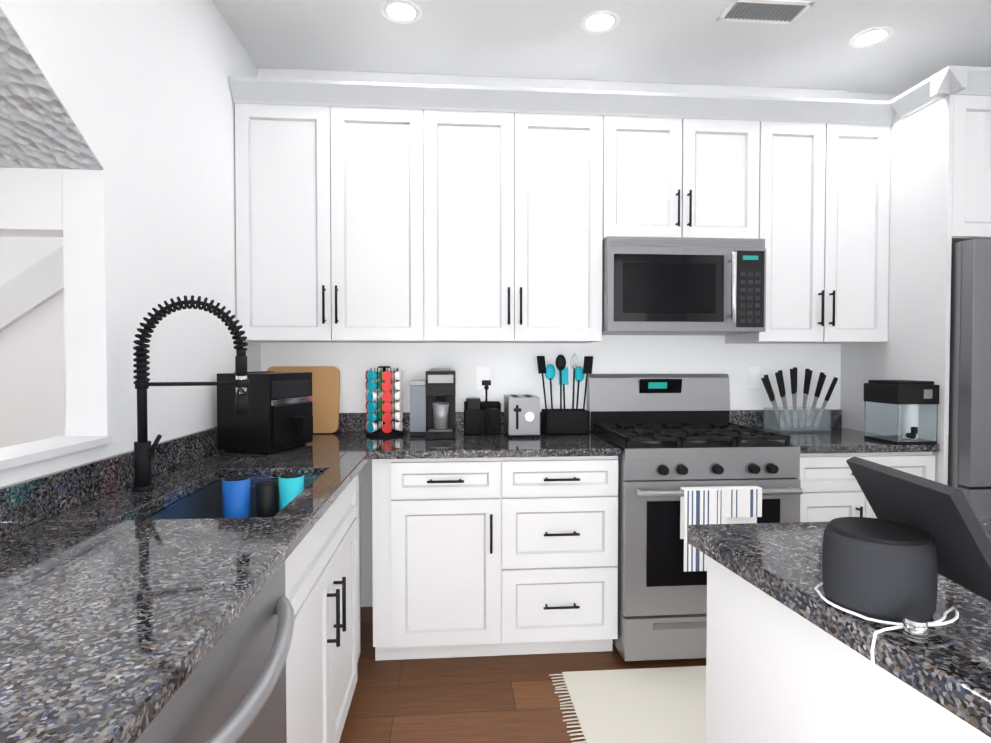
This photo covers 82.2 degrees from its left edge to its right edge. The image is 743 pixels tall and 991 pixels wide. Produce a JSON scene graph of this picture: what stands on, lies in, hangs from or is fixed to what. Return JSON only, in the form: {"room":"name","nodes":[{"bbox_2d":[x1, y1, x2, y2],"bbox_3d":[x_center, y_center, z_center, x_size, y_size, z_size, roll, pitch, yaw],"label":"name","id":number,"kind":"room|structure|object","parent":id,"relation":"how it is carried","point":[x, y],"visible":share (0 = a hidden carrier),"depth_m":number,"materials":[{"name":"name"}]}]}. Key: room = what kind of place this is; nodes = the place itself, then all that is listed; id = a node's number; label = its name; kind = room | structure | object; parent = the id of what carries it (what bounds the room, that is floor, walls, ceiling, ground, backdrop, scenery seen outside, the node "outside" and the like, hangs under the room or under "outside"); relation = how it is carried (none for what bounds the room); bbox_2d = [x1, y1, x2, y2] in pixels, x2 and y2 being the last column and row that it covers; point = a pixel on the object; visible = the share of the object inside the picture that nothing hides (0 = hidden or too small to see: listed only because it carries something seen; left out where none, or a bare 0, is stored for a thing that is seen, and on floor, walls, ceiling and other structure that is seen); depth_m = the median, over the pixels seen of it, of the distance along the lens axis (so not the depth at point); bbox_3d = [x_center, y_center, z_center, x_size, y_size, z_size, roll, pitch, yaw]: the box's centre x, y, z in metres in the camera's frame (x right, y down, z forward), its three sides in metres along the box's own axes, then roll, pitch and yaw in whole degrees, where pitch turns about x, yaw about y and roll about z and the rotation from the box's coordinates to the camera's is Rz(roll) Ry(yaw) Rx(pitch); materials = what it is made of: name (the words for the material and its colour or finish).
{"room":"kitchen","nodes":[
{"label":"kitchen","id":0,"kind":"room"},
{"bbox_2d":[0,168,65,447],"bbox_3d":[-3.296,-0.564,0.166,4.390,3.690,5.320,0,1,-4],"label":"wall","id":1,"kind":"structure","parent":0,"point":[32,372],"depth_m":2.77,"materials":[{"name":"white paint"}]},
{"bbox_2d":[0,436,111,469],"bbox_3d":[-1.003,0.232,-0.351,0.142,0.020,3.904,0,1,-4],"label":"sill","id":2,"kind":"structure","parent":1,"relation":"attached to","point":[24,453],"depth_m":1.39,"materials":[{"name":"white wood"}]},
{"bbox_2d":[0,7,102,236],"bbox_3d":[-1.668,-1.162,0.551,1.298,1.578,2.147,0,1,-4],"label":"wall","id":3,"kind":"structure","parent":0,"point":[40,130],"depth_m":1.52,"materials":[{"name":"grey"}]},
{"bbox_2d":[0,0,260,486],"bbox_3d":[-1.048,-0.091,0.288,0.110,2.740,5.200,0,1,-4],"label":"wall","id":4,"kind":"structure","parent":0,"point":[141,89],"depth_m":1.78,"materials":[{"name":"white paint"}]},
{"bbox_2d":[339,607,705,742],"bbox_3d":[-1.118,1.302,0.372,8.760,0.050,5.320,0,1,-4],"label":"floor","id":5,"kind":"structure","parent":0,"point":[500,699],"depth_m":2.17,"materials":[{"name":"brown wood"}]},
{"bbox_2d":[135,562,293,742],"bbox_3d":[-0.673,0.828,0.858,0.663,0.874,0.604,0,1,-4],"label":"dishwasher","id":6,"kind":"object","parent":5,"relation":"on","point":[232,689],"visible":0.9,"depth_m":0.89,"materials":[{"name":"silver metal"}]},
{"bbox_2d":[221,471,360,742],"bbox_3d":[-0.772,0.809,1.717,0.650,0.879,1.118,0,1,-4],"label":"base cabinet","id":7,"kind":"object","parent":5,"relation":"on","point":[322,581],"visible":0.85,"depth_m":1.58,"materials":[{"name":"white wood"}]},
{"bbox_2d":[0,413,379,742],"bbox_3d":[-0.670,0.329,0.425,0.660,0.130,4.998,0,1,-4],"label":"countertop","id":8,"kind":"structure","parent":7,"relation":"on","point":[118,617],"depth_m":0.99,"materials":[{"name":"stone"}]},
{"bbox_2d":[132,295,248,491],"bbox_3d":[-0.879,0.058,1.642,0.308,0.556,0.054,0,1,-15],"label":"faucet","id":9,"kind":"object","parent":8,"relation":"on","point":[144,453],"visible":1,"depth_m":1.61,"materials":[{"name":"matte black metal"}]},
{"bbox_2d":[140,477,317,519],"bbox_3d":[-0.730,0.518,1.637,0.404,0.296,0.659,0,1,-4],"label":"sink","id":10,"kind":"object","parent":8,"relation":"in","point":[205,502],"visible":0.12,"depth_m":1.81,"materials":[{"name":"silver metal"}]},
{"bbox_2d":[222,476,249,517],"bbox_3d":[-0.835,0.463,1.831,0.084,0.237,0.084,0,1,-4],"label":"cup","id":11,"kind":"object","parent":10,"relation":"in","point":[236,495],"visible":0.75,"depth_m":1.80,"materials":[{"name":"blue plastic"}]},
{"bbox_2d":[255,481,277,516],"bbox_3d":[-0.746,0.472,1.853,0.068,0.217,0.068,0,1,-4],"label":"cup","id":12,"kind":"object","parent":10,"relation":"in","point":[266,497],"visible":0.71,"depth_m":1.83,"materials":[{"name":"black plastic"}]},
{"bbox_2d":[278,473,303,509],"bbox_3d":[-0.673,0.462,1.874,0.080,0.237,0.080,0,1,-4],"label":"cup","id":13,"kind":"object","parent":10,"relation":"in","point":[291,487],"visible":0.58,"depth_m":1.84,"materials":[{"name":"teal plastic"}]},
{"bbox_2d":[217,371,312,452],"bbox_3d":[-0.924,0.161,2.378,0.318,0.319,0.300,0,1,15],"label":"air fryer","id":14,"kind":"object","parent":8,"relation":"on","point":[279,416],"visible":1,"depth_m":2.26,"materials":[{"name":"black plastic"}]},
{"bbox_2d":[267,366,339,432],"bbox_3d":[-0.969,0.142,2.852,0.360,0.335,0.059,0,1,-4],"label":"cutting board","id":15,"kind":"object","parent":8,"relation":"on","point":[325,390],"visible":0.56,"depth_m":2.85,"materials":[{"name":"brown wood"}]},
{"bbox_2d":[365,366,402,436],"bbox_3d":[-0.549,0.143,2.804,0.183,0.338,0.183,0,1,-4],"label":"pod carousel","id":16,"kind":"object","parent":8,"relation":"on","point":[385,396],"visible":1,"depth_m":2.75,"materials":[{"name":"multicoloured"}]},
{"bbox_2d":[372,456,617,660],"bbox_3d":[-0.014,0.789,2.659,1.032,0.879,0.662,0,1,-4],"label":"base cabinet","id":17,"kind":"object","parent":5,"relation":"on","point":[476,557],"visible":1,"depth_m":2.37,"materials":[{"name":"white wood"}]},
{"bbox_2d":[376,411,620,458],"bbox_3d":[-0.003,0.283,2.657,1.011,0.130,0.648,0,1,-4],"label":"countertop","id":18,"kind":"structure","parent":17,"relation":"on","point":[405,446],"depth_m":2.46,"materials":[{"name":"stone"}]},
{"bbox_2d":[409,369,455,439],"bbox_3d":[-0.307,0.150,2.770,0.222,0.325,0.285,0,1,-4],"label":"coffee maker","id":19,"kind":"object","parent":18,"relation":"on","point":[438,385],"visible":0.98,"depth_m":2.73,"materials":[{"name":"black plastic"}]},
{"bbox_2d":[432,401,448,429],"bbox_3d":[-0.260,0.208,2.697,0.080,0.128,0.080,0,1,-4],"label":"tumbler","id":20,"kind":"object","parent":19,"relation":"on","point":[440,412],"visible":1,"depth_m":2.67,"materials":[{"name":"silver metal"}]},
{"bbox_2d":[464,398,500,434],"bbox_3d":[-0.068,0.223,2.873,0.180,0.175,0.130,0,1,-4],"label":"organizer","id":21,"kind":"object","parent":18,"relation":"on","point":[474,409],"visible":0.98,"depth_m":2.81,"materials":[{"name":"black plastic"}]},
{"bbox_2d":[476,380,496,435],"bbox_3d":[-0.045,0.176,2.771,0.102,0.267,0.053,0,1,-4],"label":"tripod","id":22,"kind":"object","parent":18,"relation":"on","point":[486,383],"visible":1,"depth_m":2.76,"materials":[{"name":"black"}]},
{"bbox_2d":[504,394,539,437],"bbox_3d":[0.128,0.216,2.807,0.150,0.192,0.272,0,1,-4],"label":"toaster","id":23,"kind":"object","parent":18,"relation":"on","point":[521,415],"visible":1,"depth_m":2.69,"materials":[{"name":"silver metal"}]},
{"bbox_2d":[537,353,592,434],"bbox_3d":[0.357,0.107,2.881,0.288,0.405,0.146,0,1,-4],"label":"utensil caddy","id":24,"kind":"object","parent":18,"relation":"on","point":[563,421],"visible":1,"depth_m":2.89,"materials":[{"name":"black plastic"}]},
{"bbox_2d":[549,666,705,742],"bbox_3d":[0.752,1.237,2.046,1.029,0.010,0.615,0,1,-4],"label":"rug","id":25,"kind":"object","parent":5,"relation":"on","point":[656,705],"visible":0.5,"depth_m":2.10,"materials":[{"name":"fabric"}]},
{"bbox_2d":[586,374,802,660],"bbox_3d":[0.888,0.624,2.675,0.754,1.210,0.759,0,1,-4],"label":"range","id":26,"kind":"object","parent":5,"relation":"on","point":[691,454],"visible":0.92,"depth_m":2.37,"materials":[{"name":"silver metal"}]},
{"bbox_2d":[706,562,938,742],"bbox_3d":[1.417,0.851,-0.073,1.692,0.868,2.805,0,1,-4],"label":"kitchen island","id":27,"kind":"object","parent":5,"relation":"on","point":[788,654],"depth_m":1.03,"materials":[{"name":"wood"}]},
{"bbox_2d":[687,518,990,742],"bbox_3d":[1.415,0.394,-0.082,1.754,0.042,2.864,0,1,-4],"label":"island countertop","id":28,"kind":"structure","parent":27,"relation":"on","point":[942,687],"depth_m":0.83,"materials":[{"name":"grey stone"}]},
{"bbox_2d":[822,456,990,622],"bbox_3d":[0.594,0.250,0.851,0.181,0.204,0.251,0,1,5],"label":"smart display","id":29,"kind":"object","parent":28,"relation":"on","point":[904,548],"visible":0.94,"depth_m":0.80,"materials":[{"name":"grey plastic"}]},
{"bbox_2d":[814,582,958,742],"bbox_3d":[0.582,0.703,0.803,0.163,0.732,0.293,0,1,-4],"label":"cord","id":30,"kind":"object","parent":29,"relation":"attached to","point":[939,622],"visible":0.79,"depth_m":0.77,"materials":[{"name":"white plastic"}]},
{"bbox_2d":[903,614,928,645],"bbox_3d":[0.552,0.340,0.746,0.027,0.030,0.027,0,1,-4],"label":"coin stack","id":31,"kind":"object","parent":28,"relation":"on","point":[915,629],"visible":1,"depth_m":0.74,"materials":[{"name":"silver metal"}]},
{"bbox_2d":[798,452,934,521],"bbox_3d":[1.594,0.787,2.782,0.654,0.879,0.662,0,1,-4],"label":"base cabinet","id":32,"kind":"object","parent":5,"relation":"on","point":[831,488],"visible":0.27,"depth_m":2.48,"materials":[{"name":"white wood"}]},
{"bbox_2d":[730,409,939,453],"bbox_3d":[1.594,0.280,2.781,0.656,0.130,0.646,0,1,-4],"label":"countertop","id":33,"kind":"structure","parent":32,"relation":"on","point":[840,440],"depth_m":2.61,"materials":[{"name":"stone"}]},
{"bbox_2d":[761,367,837,431],"bbox_3d":[1.579,0.143,2.973,0.413,0.330,0.140,0,1,-4],"label":"knife block","id":34,"kind":"object","parent":33,"relation":"on","point":[795,418],"visible":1,"depth_m":2.94,"materials":[{"name":"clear plastic"}]},
{"bbox_2d":[864,380,938,443],"bbox_3d":[1.840,0.179,2.563,0.193,0.275,0.243,0,1,-4],"label":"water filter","id":35,"kind":"object","parent":33,"relation":"on","point":[900,411],"visible":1,"depth_m":2.49,"materials":[{"name":"black"}]},
{"bbox_2d":[840,65,990,484],"bbox_3d":[2.372,-0.030,2.795,1.018,2.511,0.725,0,1,-4],"label":"surround","id":36,"kind":"object","parent":5,"relation":"on","point":[940,172],"visible":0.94,"depth_m":2.54,"materials":[{"name":"white"}]},
{"bbox_2d":[948,239,990,517],"bbox_3d":[2.416,0.333,2.747,0.908,1.790,0.786,0,1,-4],"label":"refrigerator","id":37,"kind":"object","parent":5,"relation":"on","point":[969,454],"visible":0.21,"depth_m":2.38,"materials":[{"name":"silver metal"}]},
{"bbox_2d":[261,93,900,606],"bbox_3d":[0.872,-0.149,3.103,4.370,2.740,0.120,0,1,-4],"label":"wall","id":38,"kind":"structure","parent":0,"point":[513,367],"depth_m":3.00,"materials":[{"name":"white paint"}]},
{"bbox_2d":[229,80,439,342],"bbox_3d":[-0.730,-0.714,2.737,0.896,1.140,0.338,0,1,-4],"label":"upper cabinet","id":39,"kind":"object","parent":38,"relation":"attached to","point":[375,207],"depth_m":2.57,"materials":[{"name":"white wood"}]},
{"bbox_2d":[476,367,489,388],"bbox_3d":[-0.065,0.033,2.970,0.070,0.114,0.008,0,1,-4],"label":"wall outlet","id":40,"kind":"object","parent":38,"relation":"attached to","point":[482,373],"visible":0.86,"depth_m":2.97,"materials":[{"name":"white plastic"}]},
{"bbox_2d":[440,88,619,342],"bbox_3d":[0.075,-0.715,2.798,0.955,1.140,0.338,0,1,-4],"label":"upper cabinet","id":41,"kind":"object","parent":38,"relation":"attached to","point":[530,177],"depth_m":2.64,"materials":[{"name":"white wood"}]},
{"bbox_2d":[620,92,763,238],"bbox_3d":[0.872,-0.958,2.854,0.758,0.657,0.338,0,1,-4],"label":"upper cabinet","id":42,"kind":"object","parent":38,"relation":"attached to","point":[691,166],"depth_m":2.69,"materials":[{"name":"white wood"}]},
{"bbox_2d":[602,236,765,334],"bbox_3d":[0.877,-0.407,2.802,0.754,0.436,0.464,0,1,-4],"label":"microwave","id":43,"kind":"object","parent":42,"relation":"attached to","point":[678,286],"visible":0.98,"depth_m":2.63,"materials":[{"name":"silver metal"}]},
{"bbox_2d":[747,367,759,387],"bbox_3d":[1.400,0.031,3.083,0.070,0.114,0.008,0,1,-4],"label":"wall outlet","id":44,"kind":"object","parent":38,"relation":"attached to","point":[753,377],"visible":1,"depth_m":3.08,"materials":[{"name":"white plastic"}]},
{"bbox_2d":[725,96,895,343],"bbox_3d":[1.550,-0.718,2.911,0.719,1.140,0.338,0,1,-4],"label":"upper cabinet","id":45,"kind":"object","parent":38,"relation":"attached to","point":[827,162],"depth_m":2.75,"materials":[{"name":"white wood"}]},
{"bbox_2d":[212,0,990,94],"bbox_3d":[1.071,-1.490,0.482,4.370,0.050,5.320,0,1,-4],"label":"ceiling","id":46,"kind":"structure","parent":0,"point":[695,42],"depth_m":2.60,"materials":[{"name":"white paint"}]},
{"bbox_2d":[381,0,421,23],"bbox_3d":[-0.393,-1.499,2.371,0.170,0.006,0.170,0,1,-4],"label":"recessed light","id":47,"kind":"object","parent":46,"relation":"in","point":[402,11],"visible":1,"depth_m":2.37,"materials":[{"name":"white plastic"}]},
{"bbox_2d":[580,10,619,33],"bbox_3d":[0.450,-1.501,2.446,0.170,0.006,0.170,0,1,-4],"label":"recessed light","id":48,"kind":"object","parent":46,"relation":"in","point":[600,21],"visible":1,"depth_m":2.44,"materials":[{"name":"white plastic"}]},
{"bbox_2d":[717,0,814,24],"bbox_3d":[1.122,-1.500,2.367,0.340,0.008,0.150,0,1,-4],"label":"ceiling vent","id":49,"kind":"object","parent":46,"relation":"in","point":[791,12],"visible":1,"depth_m":2.36,"materials":[{"name":"white metal"}]},
{"bbox_2d":[849,27,893,47],"bbox_3d":[1.694,-1.503,2.561,0.170,0.006,0.170,0,1,-4],"label":"recessed light","id":50,"kind":"object","parent":46,"relation":"in","point":[871,37],"visible":1,"depth_m":2.56,"materials":[{"name":"white plastic"}]}
]}

